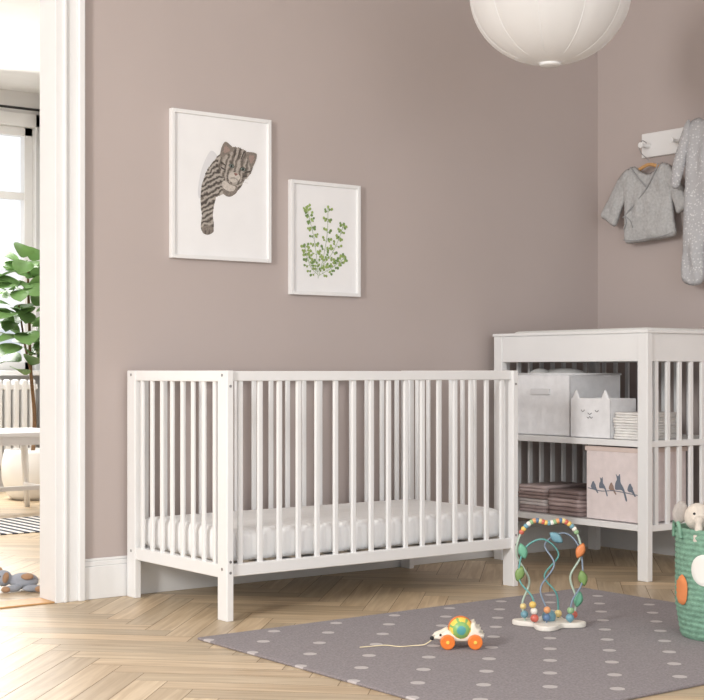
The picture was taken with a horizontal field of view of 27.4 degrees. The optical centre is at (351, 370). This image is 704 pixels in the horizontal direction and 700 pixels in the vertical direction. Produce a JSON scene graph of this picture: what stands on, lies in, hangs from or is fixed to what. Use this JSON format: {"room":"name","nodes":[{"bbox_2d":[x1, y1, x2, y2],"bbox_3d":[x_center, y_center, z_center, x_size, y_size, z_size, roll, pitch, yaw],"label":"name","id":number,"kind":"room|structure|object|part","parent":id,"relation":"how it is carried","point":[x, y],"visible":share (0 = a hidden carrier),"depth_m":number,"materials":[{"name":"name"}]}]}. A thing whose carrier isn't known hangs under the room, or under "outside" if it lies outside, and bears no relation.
{"room":"children's room","nodes":[
{"label":"children's room","id":0,"kind":"room"},
{"bbox_2d":[0,0,39,93],"bbox_3d":[-1.250,-1.960,4.136,7.010,0.080,10.500,0,0,-37],"label":"ceiling","id":1,"kind":"structure","parent":0,"point":[19,19],"depth_m":8.54,"materials":[{"name":"paint"}]},
{"bbox_2d":[470,0,630,67],"bbox_3d":[0.658,-1.466,4.806,0.530,0.907,0.536,0,0,-37],"label":"pendant lamp","id":2,"kind":"object","parent":1,"relation":"hanging from","point":[543,33],"visible":1,"depth_m":4.66,"materials":[{"name":"white paper"}]},
{"bbox_2d":[0,89,39,469],"bbox_3d":[-4.484,-0.560,8.397,7.010,2.720,0.200,0,0,-37],"label":"wall","id":3,"kind":"structure","parent":0,"point":[7,97],"depth_m":9.99,"materials":[{"name":"paint"}]},
{"bbox_2d":[0,470,3,486],"bbox_3d":[-4.468,0.740,8.276,6.890,0.120,0.014,0,0,-37],"label":"baseboard","id":4,"kind":"structure","parent":3,"relation":"attached to","point":[1,482],"depth_m":9.85,"materials":[{"name":"white paint"}]},
{"bbox_2d":[0,125,31,370],"bbox_3d":[-2.795,-0.840,9.636,1.400,1.680,0.070,0,0,-37],"label":"frame","id":5,"kind":"object","parent":3,"relation":"attached to","point":[25,134],"visible":0.6,"depth_m":10.01,"materials":[{"name":"white paint"}]},
{"bbox_2d":[0,379,37,465],"bbox_3d":[-2.684,0.350,9.532,1.270,0.580,0.140,0,0,-37],"label":"radiator","id":6,"kind":"object","parent":3,"relation":"attached to","point":[14,391],"visible":0.62,"depth_m":9.77,"materials":[{"name":"white metal"}]},
{"bbox_2d":[0,110,39,370],"bbox_3d":[-2.753,-0.875,9.573,1.590,1.790,0.020,0,0,-37],"label":"window","id":7,"kind":"structure","parent":3,"relation":"in","point":[6,117],"depth_m":9.99,"materials":[{"name":"white paint"}]},
{"bbox_2d":[0,104,39,111],"bbox_3d":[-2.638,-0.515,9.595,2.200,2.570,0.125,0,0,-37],"label":"curtain rod","id":8,"kind":"object","parent":3,"relation":"hanging from","point":[4,106],"visible":0.02,"depth_m":9.83,"materials":[{"name":"black metal"}]},
{"bbox_2d":[0,371,39,375],"bbox_3d":[-2.741,0.018,9.557,1.590,0.035,0.120,0,0,-37],"label":"sill","id":9,"kind":"structure","parent":3,"relation":"attached to","point":[2,373],"depth_m":9.82,"materials":[{"name":"white paint"}]},
{"bbox_2d":[85,0,597,558],"bbox_3d":[-1.603,-0.560,4.602,7.010,2.720,0.100,0,0,-37],"label":"wall","id":10,"kind":"structure","parent":0,"point":[475,166],"depth_m":5.71,"materials":[{"name":"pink paint"}]},
{"bbox_2d":[40,0,77,602],"bbox_3d":[-1.413,-0.381,4.744,1.109,2.362,0.128,0,0,-37],"label":"door frame","id":11,"kind":"structure","parent":10,"relation":"attached to","point":[49,9],"depth_m":5.00,"materials":[{"name":"white paint"}]},
{"bbox_2d":[63,0,84,602],"bbox_3d":[-1.371,-0.381,4.688,1.109,2.362,0.015,0,0,-37],"label":"trim","id":12,"kind":"structure","parent":10,"relation":"attached to","point":[81,3],"depth_m":5.01,"materials":[{"name":"white wood"}]},
{"bbox_2d":[169,108,270,262],"bbox_3d":[-0.485,-0.680,5.374,0.435,0.543,0.022,0,0,-37],"label":"picture","id":13,"kind":"object","parent":10,"relation":"attached to","point":[220,164],"visible":1,"depth_m":5.37,"materials":[{"name":"white paint"}]},
{"bbox_2d":[288,179,360,296],"bbox_3d":[-0.106,-0.514,5.662,0.338,0.442,0.022,0,0,-37],"label":"picture","id":14,"kind":"object","parent":10,"relation":"attached to","point":[324,219],"visible":1,"depth_m":5.66,"materials":[{"name":"white paint"}]},
{"bbox_2d":[85,521,587,599],"bbox_3d":[0.095,0.729,5.819,2.593,0.142,0.014,0,0,-37],"label":"baseboard","id":15,"kind":"structure","parent":10,"relation":"attached to","point":[105,577],"depth_m":5.33,"materials":[{"name":"white paint"}]},
{"bbox_2d":[0,492,703,699],"bbox_3d":[-1.250,0.801,4.136,7.010,0.002,10.500,0,0,-37],"label":"floor","id":16,"kind":"structure","parent":0,"point":[147,647],"depth_m":4.70,"materials":[{"name":"brown wood"}]},
{"bbox_2d":[0,242,39,500],"bbox_3d":[-2.016,0.012,8.954,0.476,1.576,0.538,0,0,1],"label":"fiddle leaf fig","id":17,"kind":"object","parent":16,"relation":"on","point":[11,467],"visible":0.7,"depth_m":8.86,"materials":[{"name":"green plant"}]},
{"bbox_2d":[0,428,39,506],"bbox_3d":[-2.050,0.569,8.060,0.840,0.465,0.600,0,0,-37],"label":"side table","id":18,"kind":"object","parent":16,"relation":"on","point":[23,437],"visible":0.45,"depth_m":8.12,"materials":[{"name":"white paint"}]},
{"bbox_3d":[-1.919,0.580,8.474,0.046,0.444,0.088,0,0,8],"label":"leg","id":19,"kind":"part","parent":18,"relation":"part of","materials":[{"name":"white paint"}]},
{"bbox_2d":[0,567,39,592],"bbox_3d":[-1.212,0.758,5.238,0.197,0.081,0.109,0,0,-5],"label":"stuffed toy","id":20,"kind":"object","parent":16,"relation":"on","point":[28,582],"visible":0.97,"depth_m":5.22,"materials":[{"name":"fabric"}]},
{"bbox_2d":[0,516,39,534],"bbox_3d":[-1.745,0.797,7.426,2.200,0.006,0.700,0,0,-37],"label":"striped rug","id":21,"kind":"object","parent":16,"relation":"on","point":[18,525],"visible":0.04,"depth_m":7.41,"materials":[{"name":"fabric"}]},
{"bbox_2d":[1,448,39,500],"bbox_3d":[-1.992,0.645,9.009,0.380,0.310,0.380,0,0,-37],"label":"pot","id":22,"kind":"object","parent":16,"relation":"on","point":[11,467],"depth_m":8.85,"materials":[{"name":"white ceramic"}]},
{"bbox_2d":[0,597,54,608],"bbox_3d":[-1.414,0.797,4.745,0.897,0.006,0.120,0,0,-37],"label":"threshold","id":23,"kind":"object","parent":16,"relation":"on","point":[30,601],"visible":1,"depth_m":4.95,"materials":[{"name":"brown wood"}]},
{"bbox_2d":[127,371,517,621],"bbox_3d":[-0.090,0.400,5.243,1.274,0.800,0.663,0,0,-37],"label":"crib","id":24,"kind":"object","parent":16,"relation":"on","point":[222,566],"visible":0.94,"depth_m":5.05,"materials":[{"name":"white paint"}]},
{"bbox_2d":[145,499,498,560],"bbox_3d":[-0.090,0.568,5.244,1.205,0.112,0.579,0,0,-37],"label":"mattress","id":25,"kind":"object","parent":24,"relation":"in","point":[344,510],"visible":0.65,"depth_m":5.04,"materials":[{"name":"fabric"}]},
{"bbox_2d":[198,588,703,699],"bbox_3d":[0.589,0.796,4.265,1.637,0.008,1.312,0,0,-37],"label":"rug","id":26,"kind":"object","parent":16,"relation":"on","point":[629,647],"visible":1,"depth_m":4.08,"materials":[{"name":"fabric"}]},
{"bbox_2d":[360,616,484,649],"bbox_3d":[0.200,0.747,4.132,0.356,0.090,0.089,0,0,-1],"label":"toy","id":27,"kind":"object","parent":26,"relation":"on","point":[460,628],"visible":1,"depth_m":4.11,"materials":[{"name":"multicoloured wood"}]},
{"bbox_2d":[512,518,587,631],"bbox_3d":[0.606,0.624,4.484,0.198,0.335,0.187,0,0,-37],"label":"toy","id":28,"kind":"object","parent":26,"relation":"on","point":[550,620],"visible":1,"depth_m":4.47,"materials":[{"name":"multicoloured wood"}]},
{"bbox_2d":[672,520,703,641],"bbox_3d":[1.123,0.617,4.310,0.321,0.349,0.324,0,0,-37],"label":"basket","id":29,"kind":"object","parent":26,"relation":"on","point":[689,560],"visible":0.97,"depth_m":4.24,"materials":[{"name":"green fabric"}]},
{"bbox_3d":[0.968,0.470,4.309,0.017,0.056,0.089,0,0,-3],"label":"rim handle","id":30,"kind":"part","parent":29,"relation":"part of","materials":[{"name":"green fabric"}]},
{"bbox_2d":[672,501,703,541],"bbox_3d":[1.032,0.488,4.293,0.137,0.224,0.108,0,0,-37],"label":"elephant","id":31,"kind":"object","parent":29,"relation":"in","point":[693,516],"visible":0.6,"depth_m":4.27},
{"bbox_2d":[493,329,703,581],"bbox_3d":[1.098,0.323,5.981,0.610,0.955,0.858,0,0,-37],"label":"table","id":32,"kind":"object","parent":16,"relation":"on","point":[647,347],"visible":0.73,"depth_m":5.63,"materials":[{"name":"white paint"}]},
{"bbox_2d":[518,481,586,512],"bbox_3d":[0.843,0.531,6.075,0.262,0.112,0.155,0,0,-37],"label":"folded blankets","id":33,"kind":"object","parent":32,"relation":"in","point":[533,497],"visible":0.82,"depth_m":6.00,"materials":[{"name":"fabric"}]},
{"bbox_2d":[548,486,586,516],"bbox_3d":[0.955,0.536,5.930,0.261,0.102,0.185,0,0,-37],"label":"folded blankets","id":34,"kind":"object","parent":32,"relation":"in","point":[572,501],"visible":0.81,"depth_m":5.84,"materials":[{"name":"fabric"}]},
{"bbox_2d":[518,368,621,435],"bbox_3d":[0.900,0.129,6.075,0.312,0.277,0.337,0,0,-37],"label":"storage basket","id":35,"kind":"object","parent":32,"relation":"on","point":[544,396],"visible":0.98,"depth_m":5.96,"materials":[{"name":"grey fabric"}]},
{"bbox_3d":[0.779,0.087,5.984,0.009,0.025,0.110,0,0,-37],"label":"handle","id":36,"kind":"part","parent":35,"relation":"part of","materials":[{"name":"white fabric"}]},
{"bbox_2d":[530,368,584,372],"bbox_3d":[0.901,0.025,6.077,0.236,0.069,0.266,0,0,-37],"label":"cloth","id":37,"kind":"object","parent":35,"relation":"on","point":[540,370],"depth_m":6.00,"materials":[{"name":"white fabric"}]},
{"bbox_2d":[571,389,635,438],"bbox_3d":[1.001,0.172,5.772,0.153,0.191,0.215,0,0,-37],"label":"storage box","id":38,"kind":"object","parent":32,"relation":"on","point":[590,417],"visible":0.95,"depth_m":5.71,"materials":[{"name":"grey fabric"}]},
{"bbox_3d":[1.098,-0.089,5.981,0.596,0.108,0.838,0,0,-37],"label":"frame","id":39,"kind":"part","parent":32,"relation":"part of","materials":[{"name":"white paint"}]},
{"bbox_2d":[515,327,703,332],"bbox_3d":[1.098,-0.125,5.981,0.502,0.082,0.750,0,0,-37],"label":"mat","id":40,"kind":"object","parent":32,"relation":"on","point":[641,328],"visible":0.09,"depth_m":5.72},
{"bbox_2d":[585,445,687,523],"bbox_3d":[1.122,0.442,5.713,0.276,0.288,0.288,0,0,-37],"label":"storage box","id":41,"kind":"object","parent":32,"relation":"in","point":[612,471],"visible":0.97,"depth_m":5.63,"materials":[{"name":"fabric"}]},
{"bbox_2d":[591,481,597,492],"bbox_3d":[0.957,0.460,5.707,0.001,0.047,0.039,0,0,-37],"label":"print","id":42,"kind":"object","parent":41,"relation":"on","point":[594,484],"depth_m":5.71},
{"bbox_2d":[599,477,607,495],"bbox_3d":[0.985,0.455,5.670,0.001,0.075,0.046,0,0,-37],"label":"print","id":43,"kind":"object","parent":41,"relation":"on","point":[603,481],"depth_m":5.67},
{"bbox_2d":[609,483,615,494],"bbox_3d":[1.014,0.460,5.632,0.001,0.047,0.039,0,0,-37],"label":"print","id":44,"kind":"object","parent":41,"relation":"on","point":[612,486],"depth_m":5.63},
{"bbox_2d":[588,487,637,495],"bbox_3d":[1.016,0.471,5.630,0.003,0.016,0.260,0,0,-37],"label":"print","id":45,"kind":"object","parent":41,"relation":"attached to","point":[592,491],"depth_m":5.63},
{"bbox_2d":[615,474,626,501],"bbox_3d":[1.041,0.453,5.597,0.001,0.104,0.063,0,0,-37],"label":"print","id":46,"kind":"object","parent":41,"relation":"attached to","point":[620,479],"depth_m":5.60},
{"bbox_2d":[627,484,635,496],"bbox_3d":[1.073,0.460,5.554,0.001,0.050,0.042,0,0,-37],"label":"print","id":47,"kind":"object","parent":41,"relation":"on","point":[631,488],"depth_m":5.55},
{"bbox_2d":[613,411,675,439],"bbox_3d":[1.147,0.214,5.652,0.231,0.105,0.134,0,0,-37],"label":"folded towels","id":48,"kind":"object","parent":32,"relation":"on","point":[626,423],"visible":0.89,"depth_m":5.61,"materials":[{"name":"fabric"}]},
{"bbox_2d":[598,0,703,503],"bbox_3d":[2.920,-0.560,4.341,0.120,2.720,5.785,0,0,-37],"label":"wall","id":49,"kind":"structure","parent":0,"point":[651,71],"depth_m":6.36,"materials":[{"name":"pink paint"}]},
{"bbox_2d":[600,527,675,555],"bbox_3d":[2.868,0.729,4.298,0.014,0.142,5.779,0,0,-37],"label":"baseboard","id":50,"kind":"structure","parent":49,"relation":"attached to","point":[663,542],"depth_m":6.42,"materials":[{"name":"white paint"}]},
{"bbox_2d":[638,127,682,158],"bbox_3d":[1.443,-0.989,6.122,0.078,0.107,0.608,0,0,-37],"label":"peg rack","id":51,"kind":"object","parent":49,"relation":"attached to","point":[661,143],"visible":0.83,"depth_m":6.29,"materials":[{"name":"white paint"}]},
{"bbox_2d":[638,140,658,170],"bbox_3d":[1.291,-0.916,6.284,0.016,0.178,0.260,0,0,-37],"label":"clothes hanger","id":52,"kind":"object","parent":51,"relation":"hanging from","point":[649,163],"visible":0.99,"depth_m":6.29,"materials":[{"name":"brown wood"}]},
{"bbox_2d":[601,162,683,243],"bbox_3d":[1.262,-0.726,6.287,0.031,0.338,0.506,0,0,-37],"label":"shirt","id":53,"kind":"object","parent":52,"relation":"hanging from","point":[649,200],"visible":0.96,"depth_m":6.26,"materials":[{"name":"grey fabric"}]},
{"bbox_3d":[1.291,-0.865,6.284,0.016,0.076,0.260,0,0,-37],"label":"hanger arm","id":54,"kind":"part","parent":52,"relation":"part of","materials":[{"name":"brown wood"}]},
{"bbox_2d":[671,117,703,285],"bbox_3d":[1.485,-0.702,5.973,0.132,0.697,0.366,0,0,-37],"label":"baby romper","id":55,"kind":"object","parent":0,"point":[689,154],"visible":1,"depth_m":5.99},
{"label":"outside","id":56,"kind":"structure","parent":0,"visible":0},
{"bbox_2d":[0,268,19,361],"bbox_3d":[-3.646,2.500,27.959,16.000,8.600,1.050,0,0,-37],"label":"building","id":57,"kind":"structure","parent":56,"point":[9,300],"depth_m":25.52,"materials":[{"name":"white"}]}
]}

